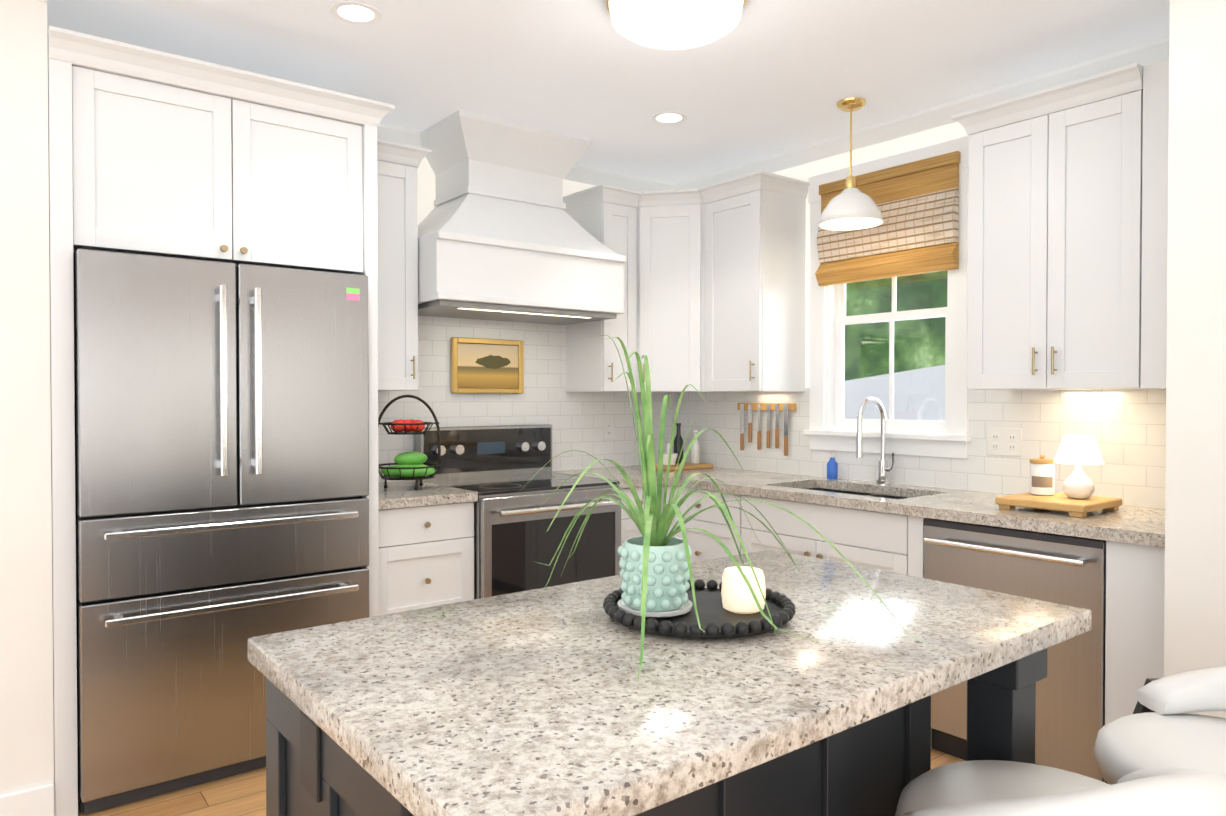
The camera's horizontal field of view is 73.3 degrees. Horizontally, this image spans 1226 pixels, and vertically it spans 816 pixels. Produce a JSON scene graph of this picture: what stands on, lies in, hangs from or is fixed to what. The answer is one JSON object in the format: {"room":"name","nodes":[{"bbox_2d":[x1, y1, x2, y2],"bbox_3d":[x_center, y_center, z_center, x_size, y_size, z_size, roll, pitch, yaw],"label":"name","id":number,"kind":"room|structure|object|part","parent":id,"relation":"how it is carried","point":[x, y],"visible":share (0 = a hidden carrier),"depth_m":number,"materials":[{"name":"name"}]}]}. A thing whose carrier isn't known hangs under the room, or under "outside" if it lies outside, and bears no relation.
{"room":"kitchen","nodes":[
{"label":"kitchen","id":0,"kind":"room"},
{"bbox_2d":[0,0,53,794],"bbox_3d":[-3.236,-0.003,1.781,3.300,2.590,0.700,-1,1,-38],"label":"wall","id":1,"kind":"structure","parent":0,"point":[26,698],"depth_m":2.48,"materials":[{"name":"white paint"}]},
{"bbox_2d":[0,783,54,815],"bbox_3d":[-3.015,1.231,1.515,3.300,0.130,0.015,-1,1,-38],"label":"baseboard","id":2,"kind":"structure","parent":1,"relation":"attached to","point":[37,801],"depth_m":2.48,"materials":[{"name":"white"}]},
{"bbox_2d":[377,123,672,191],"bbox_3d":[-0.879,-1.289,4.025,3.199,0.075,0.054,-1,1,-38],"label":"crown molding","id":3,"kind":"structure","parent":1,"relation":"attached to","point":[581,174],"depth_m":4.60,"materials":[{"name":"white"}]},
{"bbox_2d":[387,157,630,481],"bbox_3d":[-2.181,-0.021,3.150,6.650,2.590,0.150,-1,1,-38],"label":"wall","id":4,"kind":"structure","parent":0,"point":[426,187],"depth_m":4.04,"materials":[{"name":"paint"}]},
{"bbox_2d":[377,139,431,390],"bbox_3d":[-1.063,-0.607,3.672,0.373,1.060,0.394,-1,1,-38],"label":"upper cabinet","id":5,"kind":"object","parent":4,"relation":"attached to","point":[398,164],"visible":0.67,"depth_m":3.59,"materials":[{"name":"white paint"}]},
{"bbox_2d":[418,110,624,324],"bbox_3d":[-0.503,-0.887,4.017,1.021,0.878,0.539,-1,1,-38],"label":"range hood","id":6,"kind":"object","parent":4,"relation":"attached to","point":[503,235],"visible":0.9,"depth_m":3.86,"materials":[{"name":"white paint"}]},
{"bbox_2d":[378,315,671,481],"bbox_3d":[-0.486,-0.099,4.379,2.146,0.884,0.008,-1,1,-38],"label":"backsplash","id":7,"kind":"structure","parent":4,"relation":"attached to","point":[575,420],"depth_m":4.41,"materials":[{"name":"tile"}]},
{"bbox_2d":[451,337,523,393],"bbox_3d":[-0.640,-0.214,4.233,0.415,0.280,0.026,-1,1,-38],"label":"picture","id":8,"kind":"object","parent":7,"relation":"attached to","point":[486,366],"depth_m":4.22},
{"bbox_3d":[-0.640,-0.214,4.233,0.415,0.280,0.026,-1,1,-38],"label":"gold picture frame","id":9,"kind":"part","parent":8,"relation":"part of","materials":[{"name":"gold metal"}]},
{"bbox_2d":[604,419,613,439],"bbox_3d":[-0.023,0.124,4.735,0.075,0.116,0.007,-1,1,-38],"label":"outlet","id":10,"kind":"object","parent":7,"relation":"attached to","point":[608,429],"visible":1,"depth_m":4.73,"materials":[{"name":"white plastic"}]},
{"bbox_2d":[563,184,642,391],"bbox_3d":[-0.072,-0.617,4.451,0.271,1.060,0.394,-1,1,-38],"label":"upper cabinet","id":11,"kind":"object","parent":4,"relation":"attached to","point":[604,214],"visible":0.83,"depth_m":4.37,"materials":[{"name":"white paint"}]},
{"bbox_2d":[78,748,965,815],"bbox_3d":[-0.020,1.340,0.414,6.650,0.060,7.150,-1,1,-38],"label":"floor","id":12,"kind":"structure","parent":0,"point":[242,794],"depth_m":2.69,"materials":[{"name":"brown wood"}]},
{"bbox_2d":[47,26,394,815],"bbox_3d":[-1.492,0.060,3.119,1.091,2.430,0.749,-1,1,-38],"label":"tall cabinet","id":13,"kind":"object","parent":12,"relation":"on","point":[157,152],"visible":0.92,"depth_m":2.75,"materials":[{"name":"white paint"}]},
{"bbox_2d":[73,249,368,814],"bbox_3d":[-1.484,0.387,3.082,0.920,1.768,0.765,-1,1,-38],"label":"refrigerator","id":14,"kind":"object","parent":12,"relation":"on","point":[222,454],"visible":0.98,"depth_m":2.74,"materials":[{"name":"grey metal"}]},
{"bbox_2d":[379,502,473,615],"bbox_3d":[-0.952,0.832,3.612,0.451,0.873,0.654,-1,1,-38],"label":"base cabinet","id":15,"kind":"object","parent":12,"relation":"on","point":[426,556],"visible":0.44,"depth_m":3.38,"materials":[{"name":"white paint"}]},
{"bbox_2d":[379,480,477,509],"bbox_3d":[-0.950,0.373,3.604,0.452,0.039,0.646,-1,1,-38],"label":"countertop","id":16,"kind":"structure","parent":15,"relation":"on","point":[399,494],"depth_m":3.43,"materials":[{"name":"beige stone"}]},
{"bbox_2d":[378,395,440,489],"bbox_3d":[-0.898,0.147,3.606,0.279,0.411,0.279,-1,1,-38],"label":"fruit stand","id":17,"kind":"object","parent":16,"relation":"on","point":[408,466],"visible":1,"depth_m":3.56,"materials":[{"name":"black metal"}]},
{"bbox_2d":[415,424,620,598],"bbox_3d":[-0.438,0.678,3.938,0.757,1.168,0.717,-1,1,-38],"label":"range","id":18,"kind":"object","parent":12,"relation":"on","point":[497,468],"visible":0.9,"depth_m":3.78,"materials":[{"name":"silver metal"}]},
{"bbox_2d":[266,678,930,815],"bbox_3d":[0.020,0.859,1.478,1.090,0.874,0.559,-1,1,-38],"label":"base","id":19,"kind":"object","parent":12,"relation":"on","point":[875,766],"visible":0.19,"depth_m":1.32,"materials":[{"name":"grey paint"}]},
{"bbox_2d":[248,549,1090,815],"bbox_3d":[0.147,0.400,1.461,1.300,0.040,0.790,-1,1,-38],"label":"countertop","id":20,"kind":"structure","parent":19,"relation":"on","point":[525,703],"depth_m":1.17,"materials":[{"name":"beige stone"}]},
{"bbox_2d":[603,579,795,638],"bbox_3d":[0.155,0.362,1.498,0.347,0.032,0.347,-1,1,-38],"label":"tray","id":21,"kind":"object","parent":20,"relation":"on","point":[717,619],"visible":0.62,"depth_m":1.43,"materials":[{"name":"black wood"}]},
{"bbox_2d":[511,335,933,681],"bbox_3d":[0.159,0.118,1.464,0.762,0.496,0.864,-1,1,-38],"label":"spider plant","id":22,"kind":"object","parent":21,"relation":"on","point":[655,564],"visible":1,"depth_m":1.45,"materials":[{"name":"green plant"}]},
{"bbox_2d":[721,566,765,613],"bbox_3d":[0.236,0.329,1.492,0.080,0.073,0.080,-1,1,-38],"label":"candle","id":23,"kind":"object","parent":21,"relation":"on","point":[736,595],"visible":0.94,"depth_m":1.46,"materials":[{"name":"white wax"}]},
{"bbox_2d":[621,485,656,568],"bbox_3d":[-0.054,0.823,4.317,0.306,0.873,0.654,-1,1,-38],"label":"base cabinet","id":24,"kind":"object","parent":12,"relation":"on","point":[629,529],"visible":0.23,"depth_m":4.04,"materials":[{"name":"white paint"}]},
{"bbox_2d":[661,485,742,561],"bbox_3d":[0.461,0.822,4.404,0.654,0.873,1.154,-1,1,-38],"label":"base cabinet","id":25,"kind":"object","parent":12,"relation":"on","point":[703,545],"visible":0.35,"depth_m":3.93,"materials":[{"name":"white paint"}]},
{"bbox_2d":[552,465,1164,547],"bbox_3d":[0.883,0.373,3.623,0.932,0.039,2.878,-1,1,-38],"label":"countertop","id":26,"kind":"structure","parent":25,"relation":"on","point":[1139,525],"depth_m":3.21,"materials":[{"name":"beige stone"}]},
{"bbox_2d":[655,462,713,470],"bbox_3d":[0.373,0.329,4.670,0.340,0.020,0.220,-1,1,-38],"label":"cutting board","id":27,"kind":"object","parent":26,"relation":"on","point":[688,465],"visible":0.65,"depth_m":4.59,"materials":[{"name":"brown wood"}]},
{"bbox_2d":[663,443,677,465],"bbox_3d":[0.307,0.258,4.591,0.108,0.121,0.108,-1,1,-38],"label":"mortar","id":28,"kind":"object","parent":27,"relation":"on","point":[673,458],"visible":0.56,"depth_m":4.55,"materials":[{"name":"white ceramic"}]},
{"bbox_2d":[674,423,682,463],"bbox_3d":[0.374,0.202,4.707,0.056,0.230,0.056,-1,1,-38],"label":"oil bottle","id":29,"kind":"object","parent":27,"relation":"on","point":[678,442],"visible":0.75,"depth_m":4.69,"materials":[{"name":"black glass"}]},
{"bbox_2d":[690,430,698,463],"bbox_3d":[0.468,0.222,4.718,0.054,0.190,0.054,-1,1,-38],"label":"ceramic bottle","id":30,"kind":"object","parent":27,"relation":"on","point":[694,454],"visible":0.85,"depth_m":4.70,"materials":[{"name":"white ceramic"}]},
{"bbox_2d":[827,450,837,478],"bbox_3d":[1.069,0.275,4.027,0.061,0.144,0.052,-1,1,-38],"label":"soap dispenser","id":31,"kind":"object","parent":26,"relation":"on","point":[832,468],"visible":1,"depth_m":4.01,"materials":[{"name":"blue plastic"}]},
{"bbox_2d":[808,488,905,498],"bbox_3d":[1.052,0.486,3.629,0.368,0.185,0.688,-1,1,-38],"label":"sink basin","id":32,"kind":"object","parent":26,"relation":"in","point":[856,493],"depth_m":3.83,"materials":[{"name":"silver metal"}]},
{"bbox_2d":[856,397,894,484],"bbox_3d":[1.191,0.151,3.727,0.225,0.400,0.101,-1,1,-38],"label":"chrome faucet","id":33,"kind":"object","parent":26,"relation":"on","point":[884,469],"visible":1,"depth_m":3.77,"materials":[{"name":"silver metal"}]},
{"bbox_2d":[995,492,1121,516],"bbox_3d":[1.589,0.341,2.942,0.320,0.041,0.300,-1,1,-38],"label":"wood board","id":34,"kind":"object","parent":26,"relation":"on","point":[1071,506],"visible":0.96,"depth_m":2.86,"materials":[{"name":"brown wood"}]},
{"bbox_2d":[1029,454,1054,495],"bbox_3d":[1.575,0.244,3.025,0.084,0.148,0.084,-1,1,-38],"label":"canister","id":35,"kind":"object","parent":34,"relation":"on","point":[1042,476],"visible":1,"depth_m":2.99,"materials":[{"name":"white ceramic"}]},
{"bbox_2d":[1054,434,1103,498],"bbox_3d":[1.647,0.207,2.916,0.156,0.225,0.156,-1,1,-38],"label":"table lamp","id":36,"kind":"object","parent":34,"relation":"on","point":[1078,450],"visible":1,"depth_m":2.88,"materials":[{"name":"white"}]},
{"bbox_2d":[741,487,931,747],"bbox_3d":[1.100,0.832,3.590,0.654,0.873,0.912,-1,1,-38],"label":"base cabinet","id":37,"kind":"object","parent":12,"relation":"on","point":[890,542],"visible":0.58,"depth_m":3.34,"materials":[{"name":"white paint"}]},
{"bbox_2d":[967,648,1046,763],"bbox_3d":[0.745,0.858,1.587,0.120,0.874,0.120,-1,1,-38],"label":"island post","id":38,"kind":"object","parent":12,"relation":"on","point":[1001,701],"visible":0.35,"depth_m":1.55,"materials":[{"name":"grey paint"}]},
{"bbox_2d":[923,518,1105,781],"bbox_3d":[1.554,0.840,2.973,0.686,0.870,0.614,-1,1,-38],"label":"dishwasher","id":39,"kind":"object","parent":12,"relation":"on","point":[1070,687],"visible":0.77,"depth_m":2.68,"materials":[{"name":"grey metal"}]},
{"bbox_2d":[895,760,1225,815],"bbox_3d":[0.672,0.898,1.301,0.562,0.799,0.504,-1,1,-38],"label":"bar stool","id":40,"kind":"object","parent":12,"relation":"on","point":[987,788],"visible":1,"depth_m":1.18,"materials":[{"name":"white leather"}]},
{"bbox_2d":[1104,540,1164,781],"bbox_3d":[1.836,0.844,2.674,0.628,0.873,0.199,-1,1,-38],"label":"cabinet end panel","id":41,"kind":"object","parent":12,"relation":"on","point":[1135,598],"visible":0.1,"depth_m":2.50,"materials":[{"name":"white paint"}]},
{"bbox_2d":[1093,666,1225,784],"bbox_3d":[1.149,0.895,1.534,0.547,0.799,0.550,-1,1,-38],"label":"bar stool","id":42,"kind":"object","parent":12,"relation":"on","point":[1161,726],"visible":0.75,"depth_m":1.62,"materials":[{"name":"white leather"}]},
{"bbox_2d":[47,0,1169,184],"bbox_3d":[-0.020,-1.320,0.380,6.650,0.080,7.150,-1,1,-38],"label":"ceiling","id":43,"kind":"structure","parent":0,"point":[763,79],"depth_m":3.09,"materials":[{"name":"white paint"}]},
{"bbox_2d":[329,1,382,24],"bbox_3d":[-0.852,-1.308,2.734,0.170,0.003,0.170,-1,1,-38],"label":"recessed light","id":44,"kind":"object","parent":43,"relation":"in","point":[354,13],"visible":1,"depth_m":2.73,"materials":[{"name":"white"}]},
{"bbox_2d":[651,111,687,124],"bbox_3d":[0.256,-1.321,3.758,0.170,0.003,0.170,-1,1,-38],"label":"recessed light","id":45,"kind":"object","parent":43,"relation":"in","point":[669,117],"visible":1,"depth_m":3.75,"materials":[{"name":"white"}]},
{"bbox_2d":[606,0,745,49],"bbox_3d":[0.200,-1.253,2.619,0.444,0.109,0.444,-1,1,-38],"label":"ceiling fixture","id":46,"kind":"object","parent":43,"relation":"attached to","point":[672,24],"visible":1,"depth_m":2.57,"materials":[{"name":"white"}]},
{"bbox_2d":[819,97,883,229],"bbox_3d":[1.029,-1.058,3.565,0.270,0.524,0.270,-1,1,-38],"label":"brass pendant light","id":47,"kind":"object","parent":43,"relation":"hanging from","point":[851,206],"visible":1,"depth_m":3.52,"materials":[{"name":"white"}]},
{"bbox_2d":[672,122,1165,507],"bbox_3d":[1.311,-0.031,3.958,0.158,2.590,2.890,-1,1,-38],"label":"wall","id":48,"kind":"structure","parent":0,"point":[1126,428],"depth_m":3.53,"materials":[{"name":"tile"}]},
{"bbox_2d":[636,188,706,391],"bbox_3d":[0.332,-0.620,4.616,0.574,1.060,0.632,-1,1,-38],"label":"upper cabinet","id":49,"kind":"object","parent":48,"relation":"attached to","point":[670,284],"visible":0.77,"depth_m":4.37,"materials":[{"name":"white paint"}]},
{"bbox_2d":[698,170,809,391],"bbox_3d":[0.731,-0.615,4.253,0.394,1.060,0.431,-1,1,-38],"label":"upper cabinet","id":50,"kind":"object","parent":48,"relation":"attached to","point":[755,276],"visible":0.98,"depth_m":4.15,"materials":[{"name":"white paint"}]},
{"bbox_2d":[737,403,795,455],"bbox_3d":[0.818,0.111,4.431,0.034,0.276,0.400,-1,1,-38],"label":"rack","id":51,"kind":"object","parent":48,"relation":"attached to","point":[769,407],"visible":0.94,"depth_m":4.41,"materials":[{"name":"brown wood"}]},
{"bbox_2d":[803,136,970,458],"bbox_3d":[1.304,-0.478,3.903,0.170,1.385,0.870,-1,1,-38],"label":"window","id":52,"kind":"structure","parent":48,"relation":"in","point":[953,440],"depth_m":3.90,"materials":[{"name":"white wood"}]},
{"bbox_2d":[815,151,960,285],"bbox_3d":[1.248,-0.855,3.822,0.059,0.502,0.730,-1,1,-38],"label":"window shade","id":53,"kind":"object","parent":52,"relation":"attached to","point":[916,231],"visible":0.92,"depth_m":3.74,"materials":[{"name":"brown wicker"}]},
{"bbox_3d":[1.333,-0.464,3.926,0.035,1.115,0.632,-1,1,-38],"label":"window sash","id":54,"kind":"part","parent":52,"relation":"part of","materials":[{"name":"white wood"}]},
{"bbox_2d":[673,36,1168,189],"bbox_3d":[1.254,-1.287,3.854,0.055,0.075,2.819,-1,1,-38],"label":"crown molding","id":55,"kind":"structure","parent":48,"relation":"attached to","point":[1151,52],"depth_m":3.66,"materials":[{"name":"white wood"}]},
{"bbox_2d":[987,427,1021,456],"bbox_3d":[1.625,0.141,3.425,0.007,0.116,0.145,-1,1,-38],"label":"electrical outlet plate","id":56,"kind":"object","parent":48,"relation":"attached to","point":[1004,441],"visible":1,"depth_m":3.42,"materials":[{"name":"white plastic"}]},
{"bbox_2d":[951,63,1150,389],"bbox_3d":[1.663,-0.600,3.067,0.394,1.060,0.645,-1,1,-38],"label":"upper cabinet","id":57,"kind":"object","parent":48,"relation":"attached to","point":[1054,236],"visible":0.96,"depth_m":2.92,"materials":[{"name":"white paint"}]},
{"bbox_2d":[1141,59,1168,388],"bbox_3d":[1.945,-0.595,2.745,0.348,1.059,0.206,-1,1,-38],"label":"cabinet filler","id":58,"kind":"object","parent":48,"relation":"attached to","point":[1154,224],"visible":0.27,"depth_m":2.69,"materials":[{"name":"white paint"}]},
{"bbox_2d":[1164,0,1225,717],"bbox_3d":[3.176,0.007,0.973,0.910,2.590,4.110,-1,1,-38],"label":"wall jog","id":59,"kind":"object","parent":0,"point":[1195,573],"visible":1,"depth_m":2.25,"materials":[{"name":"white paint"}]},
{"label":"outside","id":60,"kind":"structure","parent":0,"visible":0},
{"bbox_2d":[844,270,947,420],"bbox_3d":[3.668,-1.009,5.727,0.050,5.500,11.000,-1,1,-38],"label":"window glass","id":61,"kind":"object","parent":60,"point":[876,368],"depth_m":7.18,"materials":[{"name":"clear glass"}]}
]}

